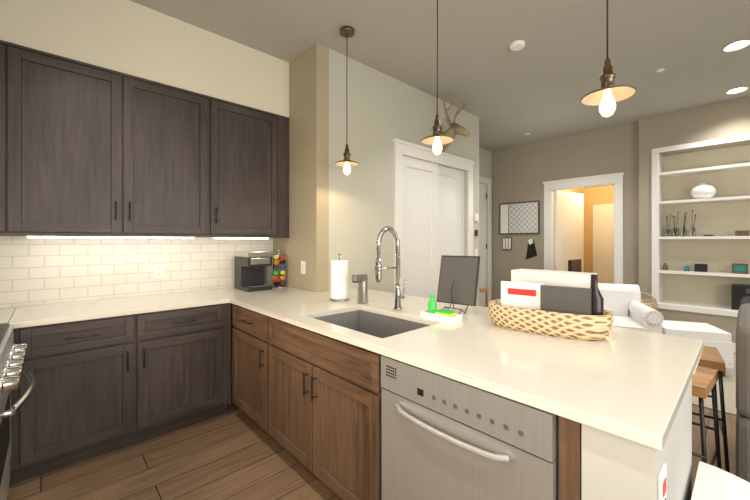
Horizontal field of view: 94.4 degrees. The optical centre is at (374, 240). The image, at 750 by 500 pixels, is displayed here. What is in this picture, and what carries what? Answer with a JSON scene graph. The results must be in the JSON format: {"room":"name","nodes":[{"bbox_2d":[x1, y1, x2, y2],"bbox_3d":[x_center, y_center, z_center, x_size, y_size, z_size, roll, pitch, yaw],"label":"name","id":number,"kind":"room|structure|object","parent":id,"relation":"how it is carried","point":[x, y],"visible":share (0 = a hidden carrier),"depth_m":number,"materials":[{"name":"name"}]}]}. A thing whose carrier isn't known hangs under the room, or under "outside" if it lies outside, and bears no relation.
{"room":"kitchen","nodes":[
{"label":"kitchen","id":0,"kind":"room"},
{"bbox_2d":[0,0,288,116],"bbox_3d":[-1.846,-1.446,2.608,2.478,0.528,0.343,0,0,-43],"label":"soffit","id":1,"kind":"structure","parent":0,"point":[131,38],"depth_m":2.55,"materials":[{"name":"beige paint"}]},
{"bbox_2d":[16,148,491,382],"bbox_3d":[-0.315,-0.180,4.355,7.100,3.060,0.120,0,0,-43],"label":"wall","id":2,"kind":"structure","parent":0,"point":[485,163],"depth_m":6.55,"materials":[{"name":"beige paint"}]},
{"bbox_2d":[0,40,23,235],"bbox_3d":[-2.499,-0.615,1.993,0.674,1.130,0.348,0,0,-43],"label":"upper cabinet","id":3,"kind":"object","parent":2,"relation":"attached to","point":[11,54],"depth_m":2.07,"materials":[{"name":"brown wood"}]},
{"bbox_2d":[24,46,219,235],"bbox_3d":[-1.880,-0.615,2.570,1.270,1.130,0.348,0,0,-43],"label":"upper cabinet","id":4,"kind":"object","parent":2,"relation":"attached to","point":[88,150],"depth_m":2.40,"materials":[{"name":"brown wood"}]},
{"bbox_2d":[27,236,267,238],"bbox_3d":[-1.596,-0.035,2.723,1.640,0.029,0.050,0,0,-43],"label":"led strip","id":5,"kind":"object","parent":4,"relation":"attached to","point":[133,237],"visible":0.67,"depth_m":2.51,"materials":[{"name":"white plastic"}]},
{"bbox_2d":[0,236,272,307],"bbox_3d":[-1.959,0.170,2.730,2.478,0.540,0.010,0,0,-43],"label":"tile backsplash","id":6,"kind":"structure","parent":2,"relation":"attached to","point":[37,271],"depth_m":2.66,"materials":[{"name":"white tile"}]},
{"bbox_2d":[154,264,163,277],"bbox_3d":[-1.791,0.250,2.874,0.072,0.115,0.007,0,0,-43],"label":"outlet","id":7,"kind":"object","parent":6,"relation":"attached to","point":[158,270],"visible":1,"depth_m":2.87,"materials":[{"name":"white plastic"}]},
{"bbox_2d":[220,99,289,235],"bbox_3d":[-1.227,-0.615,3.178,0.795,1.130,0.348,0,0,-43],"label":"upper cabinet","id":8,"kind":"object","parent":2,"relation":"attached to","point":[254,143],"depth_m":3.09,"materials":[{"name":"brown wood"}]},
{"bbox_2d":[479,176,491,306],"bbox_3d":[1.793,0.087,6.259,1.110,2.525,0.090,0,0,-43],"label":"door frame","id":9,"kind":"structure","parent":2,"relation":"attached to","point":[482,230],"depth_m":6.53,"materials":[{"name":"white wood"}]},
{"bbox_2d":[273,43,328,291],"bbox_3d":[-0.733,-0.180,3.330,0.130,3.060,0.810,0,0,-43],"label":"wall","id":10,"kind":"structure","parent":0,"point":[307,240],"depth_m":3.08,"materials":[{"name":"beige paint"}]},
{"bbox_2d":[301,261,305,273],"bbox_3d":[-0.651,0.240,3.140,0.007,0.115,0.072,0,0,-43],"label":"light switch","id":11,"kind":"object","parent":10,"relation":"attached to","point":[303,267],"visible":1,"depth_m":3.13,"materials":[{"name":"white plastic"}]},
{"bbox_2d":[7,353,735,499],"bbox_3d":[2.159,1.380,3.285,9.500,0.060,8.020,0,0,-43],"label":"floor","id":12,"kind":"structure","parent":0,"point":[234,452],"depth_m":2.05,"materials":[{"name":"brown wood"}]},
{"bbox_2d":[0,323,35,499],"bbox_3d":[-1.837,0.877,1.349,0.745,0.945,0.760,0,0,-43],"label":"range","id":13,"kind":"object","parent":12,"relation":"on","point":[13,369],"visible":1,"depth_m":1.53,"materials":[{"name":"metal"}]},
{"bbox_2d":[10,303,230,483],"bbox_3d":[-1.739,0.912,2.481,1.180,0.876,0.671,0,0,-43],"label":"base cabinet","id":14,"kind":"object","parent":12,"relation":"on","point":[105,385],"visible":0.98,"depth_m":2.18,"materials":[{"name":"brown wood"}]},
{"bbox_2d":[9,290,228,328],"bbox_3d":[-1.760,0.456,2.474,1.140,0.032,0.640,0,0,-43],"label":"countertop","id":15,"kind":"structure","parent":14,"relation":"on","point":[46,314],"depth_m":2.33,"materials":[{"name":"stone"}]},
{"bbox_2d":[232,304,336,437],"bbox_3d":[-0.629,0.912,2.635,0.658,0.876,0.684,0,0,-43],"label":"base cabinet","id":16,"kind":"object","parent":12,"relation":"on","point":[257,337],"depth_m":2.33,"materials":[{"name":"brown wood"}]},
{"bbox_2d":[225,284,292,295],"bbox_3d":[-1.076,0.456,3.104,0.420,0.032,0.653,0,0,-43],"label":"countertop","id":17,"kind":"structure","parent":16,"relation":"on","point":[243,293],"depth_m":3.08,"materials":[{"name":"stone"}]},
{"bbox_2d":[209,285,703,450],"bbox_3d":[-0.039,0.456,2.327,1.123,0.032,3.203,0,0,-43],"label":"countertop","id":18,"kind":"structure","parent":16,"relation":"on","point":[649,427],"depth_m":1.38,"materials":[{"name":"stone"}]},
{"bbox_2d":[234,251,271,291],"bbox_3d":[-1.103,0.267,3.187,0.257,0.345,0.314,0,0,-43],"label":"coffee maker","id":19,"kind":"object","parent":18,"relation":"on","point":[250,271],"visible":1,"depth_m":3.12,"materials":[{"name":"black plastic"}]},
{"bbox_2d":[273,250,284,287],"bbox_3d":[-0.914,0.262,3.304,0.120,0.355,0.120,0,0,-43],"label":"carousel","id":20,"kind":"object","parent":18,"relation":"on","point":[282,272],"visible":1,"depth_m":3.28,"materials":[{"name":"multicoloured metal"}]},
{"bbox_2d":[329,254,349,301],"bbox_3d":[-0.264,0.267,2.585,0.150,0.345,0.150,0,0,-43],"label":"paper towel holder","id":21,"kind":"object","parent":18,"relation":"on","point":[339,280],"visible":1,"depth_m":2.53,"materials":[{"name":"white paper"}]},
{"bbox_2d":[352,274,367,303],"bbox_3d":[-0.105,0.337,2.446,0.123,0.205,0.075,0,0,-43],"label":"soap dispenser","id":22,"kind":"object","parent":18,"relation":"on","point":[362,289],"visible":1,"depth_m":2.43,"materials":[{"name":"silver metal"}]},
{"bbox_2d":[314,310,429,337],"bbox_3d":[-0.037,0.585,1.975,0.474,0.224,0.714,0,0,-43],"label":"sink","id":23,"kind":"object","parent":18,"relation":"in","point":[375,324],"visible":0.04,"depth_m":2.25,"materials":[{"name":"metal"}]},
{"bbox_2d":[374,226,405,309],"bbox_3d":[0.097,0.172,2.159,0.223,0.535,0.095,0,0,-43],"label":"faucet","id":24,"kind":"object","parent":18,"relation":"on","point":[378,269],"visible":1,"depth_m":2.19,"materials":[{"name":"silver metal"}]},
{"bbox_2d":[421,295,461,322],"bbox_3d":[0.373,0.376,1.961,0.090,0.128,0.220,0,0,-43],"label":"tray","id":25,"kind":"object","parent":18,"relation":"on","point":[443,315],"visible":1,"depth_m":1.93,"materials":[{"name":"white ceramic"}]},
{"bbox_2d":[436,255,479,313],"bbox_3d":[0.504,0.265,2.138,0.156,0.346,0.262,0,0,-43],"label":"easel","id":26,"kind":"object","parent":18,"relation":"on","point":[458,279],"visible":0.92,"depth_m":2.13,"materials":[{"name":"grey"}]},
{"bbox_2d":[488,299,612,340],"bbox_3d":[0.845,0.382,1.718,0.277,0.115,0.551,0,0,-43],"label":"woven basket","id":27,"kind":"object","parent":18,"relation":"on","point":[577,326],"visible":0.88,"depth_m":1.59,"materials":[{"name":"wicker"}]},
{"bbox_2d":[501,274,603,314],"bbox_3d":[0.864,0.285,1.731,0.138,0.260,0.455,0,0,-43],"label":"contents","id":28,"kind":"object","parent":27,"relation":"in","point":[570,300],"visible":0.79,"depth_m":1.65,"materials":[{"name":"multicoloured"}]},
{"bbox_2d":[511,269,596,287],"bbox_3d":[0.984,0.304,1.929,0.140,0.270,0.400,0,0,-43],"label":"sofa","id":29,"kind":"object","parent":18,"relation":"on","point":[566,278],"visible":0.31,"depth_m":1.87,"materials":[{"name":"white fabric"}]},
{"bbox_2d":[272,340,381,499],"bbox_3d":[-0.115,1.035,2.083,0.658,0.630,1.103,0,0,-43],"label":"base cabinet","id":30,"kind":"object","parent":12,"relation":"on","point":[309,401],"depth_m":1.71,"materials":[{"name":"brown wood"}]},
{"bbox_2d":[381,355,557,499],"bbox_3d":[0.481,0.912,1.410,0.705,0.876,0.682,0,0,-43],"label":"dishwasher","id":31,"kind":"object","parent":12,"relation":"on","point":[445,438],"visible":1,"depth_m":1.17,"materials":[{"name":"grey metal"}]},
{"bbox_2d":[479,288,487,306],"bbox_3d":[1.605,1.070,5.742,0.400,0.560,0.370,0,0,-43],"label":"table","id":32,"kind":"object","parent":12,"relation":"on","point":[485,290],"visible":0.17,"depth_m":5.73,"materials":[{"name":"brown wood"}]},
{"bbox_2d":[568,259,580,271],"bbox_3d":[3.052,0.806,4.924,0.440,1.072,0.440,0,0,-43],"label":"dining chair","id":33,"kind":"object","parent":12,"relation":"on","point":[574,265],"visible":0.1,"depth_m":4.98,"materials":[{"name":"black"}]},
{"bbox_2d":[692,366,721,468],"bbox_3d":[1.622,1.025,1.882,0.416,0.651,0.338,0,0,-39],"label":"stool","id":34,"kind":"object","parent":12,"relation":"on","point":[704,380],"visible":0.4,"depth_m":1.77,"materials":[{"name":"brown wood"}]},
{"bbox_2d":[692,346,729,472],"bbox_3d":[2.009,1.025,2.229,0.338,0.651,0.417,0,0,39],"label":"stool","id":35,"kind":"object","parent":12,"relation":"on","point":[711,357],"visible":0.31,"depth_m":2.01,"materials":[{"name":"brown wood"}]},
{"bbox_2d":[691,461,749,499],"bbox_3d":[1.165,1.097,1.052,0.512,0.505,0.300,0,0,-43],"label":"trash can","id":36,"kind":"object","parent":12,"relation":"on","point":[713,482],"visible":1,"depth_m":1.20,"materials":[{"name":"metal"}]},
{"bbox_2d":[736,303,749,482],"bbox_3d":[2.491,0.865,1.728,0.940,0.890,0.950,0,0,-43],"label":"recliner","id":37,"kind":"object","parent":12,"relation":"on","point":[743,396],"visible":0.92,"depth_m":1.75,"materials":[{"name":"fabric"}]},
{"bbox_3d":[-1.598,0.912,1.023,0.671,0.876,2.996,0,0,-43],"label":"base cabinet","id":38,"kind":"object","parent":12,"relation":"on","visible":0},
{"bbox_2d":[0,307,15,325],"bbox_3d":[-1.597,0.456,1.004,0.646,0.032,3.007,0,0,-43],"label":"countertop","id":39,"kind":"structure","parent":38,"relation":"on","point":[6,314],"depth_m":2.08,"materials":[{"name":"stone"}]},
{"bbox_2d":[329,49,478,305],"bbox_3d":[0.475,-0.180,3.985,2.530,3.060,0.120,0,0,-43],"label":"wall","id":40,"kind":"structure","parent":0,"point":[384,110],"depth_m":3.44,"materials":[{"name":"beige paint"}]},
{"bbox_2d":[402,155,463,299],"bbox_3d":[0.709,0.210,4.211,1.300,2.280,0.103,0,0,-43],"label":"door","id":41,"kind":"structure","parent":40,"relation":"attached to","point":[432,213],"depth_m":4.10,"materials":[{"name":"white wood"}]},
{"bbox_2d":[393,138,474,293],"bbox_3d":[0.766,0.140,4.149,1.540,2.420,0.035,0,0,-43],"label":"trim","id":42,"kind":"structure","parent":40,"relation":"attached to","point":[402,147],"depth_m":3.84,"materials":[{"name":"white wood"}]},
{"bbox_2d":[434,91,470,151],"bbox_3d":[0.899,-1.351,4.007,0.565,0.619,0.452,0,0,-43],"label":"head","id":43,"kind":"object","parent":40,"relation":"attached to","point":[454,129],"depth_m":3.95},
{"bbox_2d":[474,214,478,220],"bbox_3d":[1.386,-0.320,4.738,0.080,0.100,0.019,0,0,-43],"label":"light switch","id":44,"kind":"object","parent":40,"relation":"attached to","point":[476,217],"depth_m":4.72,"materials":[{"name":"white plastic"}]},
{"bbox_2d":[129,0,749,151],"bbox_3d":[2.159,-1.750,3.285,9.500,0.080,8.020,0,0,-43],"label":"ceiling","id":45,"kind":"structure","parent":0,"point":[541,83],"depth_m":3.05,"materials":[{"name":"paint"}]},
{"bbox_2d":[335,26,358,174],"bbox_3d":[-0.227,-1.122,2.810,0.200,1.176,0.200,0,0,-43],"label":"pendant lamp","id":46,"kind":"object","parent":45,"relation":"hanging from","point":[346,163],"visible":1,"depth_m":2.81,"materials":[{"name":"brown metal"}]},
{"bbox_2d":[421,0,453,154],"bbox_3d":[0.387,-1.122,2.152,0.200,1.176,0.200,0,0,-43],"label":"pendant lamp","id":47,"kind":"object","parent":45,"relation":"hanging from","point":[437,138],"visible":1,"depth_m":2.15,"materials":[{"name":"brown metal"}]},
{"bbox_2d":[509,40,525,50],"bbox_3d":[1.237,-1.693,3.013,0.132,0.033,0.132,0,0,-43],"label":"smoke detector","id":48,"kind":"object","parent":45,"relation":"attached to","point":[517,45],"visible":1,"depth_m":2.98,"materials":[{"name":"white plastic"}]},
{"bbox_2d":[524,68,664,134],"bbox_3d":[2.631,-1.704,4.500,0.090,0.012,2.184,0,0,-12],"label":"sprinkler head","id":49,"kind":"object","parent":45,"relation":"in","point":[661,70],"visible":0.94,"depth_m":3.47,"materials":[{"name":"white"}]},
{"bbox_2d":[581,0,635,116],"bbox_3d":[1.000,-1.122,1.493,0.200,1.176,0.200,0,0,-43],"label":"pendant lamp","id":50,"kind":"object","parent":45,"relation":"hanging from","point":[607,94],"visible":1,"depth_m":1.49,"materials":[{"name":"brown metal"}]},
{"bbox_2d":[723,40,749,50],"bbox_3d":[3.155,-1.704,3.024,0.170,0.012,0.170,0,0,-43],"label":"recessed light","id":51,"kind":"object","parent":45,"relation":"in","point":[737,45],"visible":1,"depth_m":3.02,"materials":[{"name":"white plastic"}]},
{"bbox_2d":[726,87,747,93],"bbox_3d":[4.092,-1.704,3.925,0.170,0.012,0.170,0,0,-43],"label":"recessed light","id":52,"kind":"object","parent":45,"relation":"in","point":[737,90],"visible":0.94,"depth_m":3.93,"materials":[{"name":"white plastic"}]},
{"bbox_2d":[492,122,638,299],"bbox_3d":[3.063,-0.180,5.851,0.120,3.060,2.300,0,0,-43],"label":"wall","id":53,"kind":"structure","parent":0,"point":[523,173],"depth_m":5.82,"materials":[{"name":"beige paint"}]},
{"bbox_2d":[502,237,511,249],"bbox_3d":[2.440,0.050,6.418,0.014,0.240,0.180,0,0,-43],"label":"rack","id":54,"kind":"object","parent":53,"relation":"attached to","point":[506,243],"visible":1,"depth_m":6.41,"materials":[{"name":"grey"}]},
{"bbox_2d":[499,200,539,234],"bbox_3d":[2.589,-0.410,6.250,0.026,0.580,0.730,0,0,-43],"label":"board","id":55,"kind":"object","parent":53,"relation":"attached to","point":[519,217],"visible":0.95,"depth_m":6.23,"materials":[{"name":"grey"}]},
{"bbox_2d":[526,237,536,258],"bbox_3d":[2.746,0.132,6.088,0.020,0.396,0.200,0,0,-43],"label":"pennant","id":56,"kind":"object","parent":53,"relation":"attached to","point":[531,251],"visible":0.86,"depth_m":6.09,"materials":[{"name":"black fabric"}]},
{"bbox_2d":[555,191,583,271],"bbox_3d":[3.447,0.240,6.144,0.829,2.200,0.210,0,0,-43],"label":"door","id":57,"kind":"structure","parent":53,"relation":"attached to","point":[569,225],"depth_m":6.09,"materials":[{"name":"white wood"}]},
{"bbox_2d":[543,172,624,283],"bbox_3d":[3.313,0.170,5.557,0.156,2.360,1.150,0,0,-43],"label":"trim","id":58,"kind":"structure","parent":53,"relation":"attached to","point":[552,187],"depth_m":5.45,"materials":[{"name":"white wood"}]},
{"bbox_2d":[559,188,582,193],"bbox_3d":[3.697,-0.180,6.798,2.100,3.060,0.120,0,0,-43],"label":"wall","id":59,"kind":"structure","parent":0,"point":[580,190],"depth_m":7.09,"materials":[{"name":"paint"}]},
{"bbox_2d":[583,185,613,272],"bbox_3d":[4.902,-0.180,6.957,0.120,3.060,1.230,0,0,-43],"label":"wall","id":60,"kind":"structure","parent":0,"point":[598,195],"depth_m":7.28,"materials":[{"name":"paint"}]},
{"bbox_2d":[593,204,613,283],"bbox_3d":[4.817,0.300,6.939,0.030,2.100,0.800,0,0,-43],"label":"door","id":61,"kind":"structure","parent":60,"relation":"attached to","point":[603,214],"depth_m":7.08,"materials":[{"name":"white wood"}]},
{"bbox_2d":[582,378,691,499],"bbox_3d":[0.883,0.912,1.128,0.770,0.876,0.155,0,0,-43],"label":"wall","id":62,"kind":"structure","parent":0,"point":[614,467],"depth_m":0.89,"materials":[{"name":"paint"}]},
{"bbox_2d":[658,463,666,499],"bbox_3d":[0.704,0.625,0.848,0.075,0.130,0.008,0,0,-43],"label":"sign","id":63,"kind":"object","parent":62,"relation":"attached to","point":[662,485],"visible":1,"depth_m":0.84,"materials":[{"name":"white paper"}]},
{"bbox_2d":[639,97,749,343],"bbox_3d":[5.244,-0.180,3.577,0.450,3.060,4.000,0,0,-43],"label":"wall","id":64,"kind":"structure","parent":0,"point":[731,118],"depth_m":4.58,"materials":[{"name":"beige paint"}]},
{"bbox_2d":[652,134,749,316],"bbox_3d":[4.589,-0.175,4.156,0.318,2.180,1.970,0,0,-43],"label":"bookcase","id":65,"kind":"object","parent":64,"relation":"attached to","point":[658,202],"depth_m":4.60,"materials":[{"name":"white wood"}]},
{"bbox_2d":[665,212,678,236],"bbox_3d":[4.063,-0.231,4.746,0.078,0.340,0.140,0,0,-43],"label":"bottle","id":66,"kind":"object","parent":65,"relation":"on","point":[675,231],"depth_m":4.73,"materials":[{"name":"clear glass"}]},
{"bbox_2d":[681,212,686,235],"bbox_3d":[4.136,-0.223,4.647,0.058,0.324,0.071,0,0,32],"label":"bottle","id":67,"kind":"object","parent":65,"relation":"on","point":[683,231],"depth_m":4.63,"materials":[{"name":"clear glass"}]},
{"bbox_2d":[690,210,695,235],"bbox_3d":[4.202,-0.237,4.586,0.064,0.352,0.060,0,0,44],"label":"bottle","id":68,"kind":"object","parent":65,"relation":"on","point":[692,231],"depth_m":4.57,"materials":[{"name":"clear glass"}]},
{"bbox_2d":[690,183,716,198],"bbox_3d":[4.268,-0.648,4.514,0.252,0.215,0.252,0,0,-43],"label":"vase","id":69,"kind":"object","parent":65,"relation":"on","point":[702,190],"visible":0.9,"depth_m":4.44,"materials":[{"name":"white ceramic"}]},
{"bbox_2d":[662,263,747,273],"bbox_3d":[4.264,0.340,4.517,0.102,0.120,0.812,0,0,-43],"label":"decorations","id":70,"kind":"object","parent":65,"relation":"on","point":[737,268],"visible":1,"depth_m":4.45,"materials":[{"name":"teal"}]},
{"bbox_2d":[732,284,749,309],"bbox_3d":[4.544,0.690,4.217,0.201,0.300,0.290,0,0,-43],"label":"speaker","id":71,"kind":"object","parent":65,"relation":"on","point":[740,294],"visible":0.88,"depth_m":4.21,"materials":[{"name":"black plastic"}]},
{"bbox_2d":[735,231,749,235],"bbox_3d":[4.507,-0.093,4.257,0.120,0.065,0.120,0,0,-43],"label":"box","id":72,"kind":"object","parent":65,"relation":"on","point":[742,233],"depth_m":4.22,"materials":[{"name":"brown wood"}]},
{"bbox_2d":[692,354,736,414],"bbox_3d":[3.894,1.346,3.002,2.050,0.008,3.600,0,0,-43],"label":"rug","id":73,"kind":"object","parent":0,"point":[729,383],"depth_m":3.01,"materials":[{"name":"beige carpet"}]},
{"bbox_2d":[598,283,663,333],"bbox_3d":[2.687,0.935,4.036,0.826,0.814,0.855,0,0,22],"label":"armchair","id":74,"kind":"object","parent":73,"relation":"on","point":[626,306],"visible":0.21,"depth_m":4.09,"materials":[{"name":"fabric"}]},
{"bbox_2d":[641,292,657,309],"bbox_3d":[3.553,1.012,4.694,0.420,0.659,0.416,0,0,-43],"label":"basket","id":75,"kind":"object","parent":73,"relation":"on","point":[651,303],"depth_m":4.53,"materials":[{"name":"beige wicker"}]},
{"bbox_2d":[662,320,732,376],"bbox_3d":[3.326,1.123,3.700,0.558,0.436,0.509,0,0,22],"label":"ottoman","id":76,"kind":"object","parent":73,"relation":"on","point":[716,337],"visible":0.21,"depth_m":3.47,"materials":[{"name":"fabric"}]}
]}

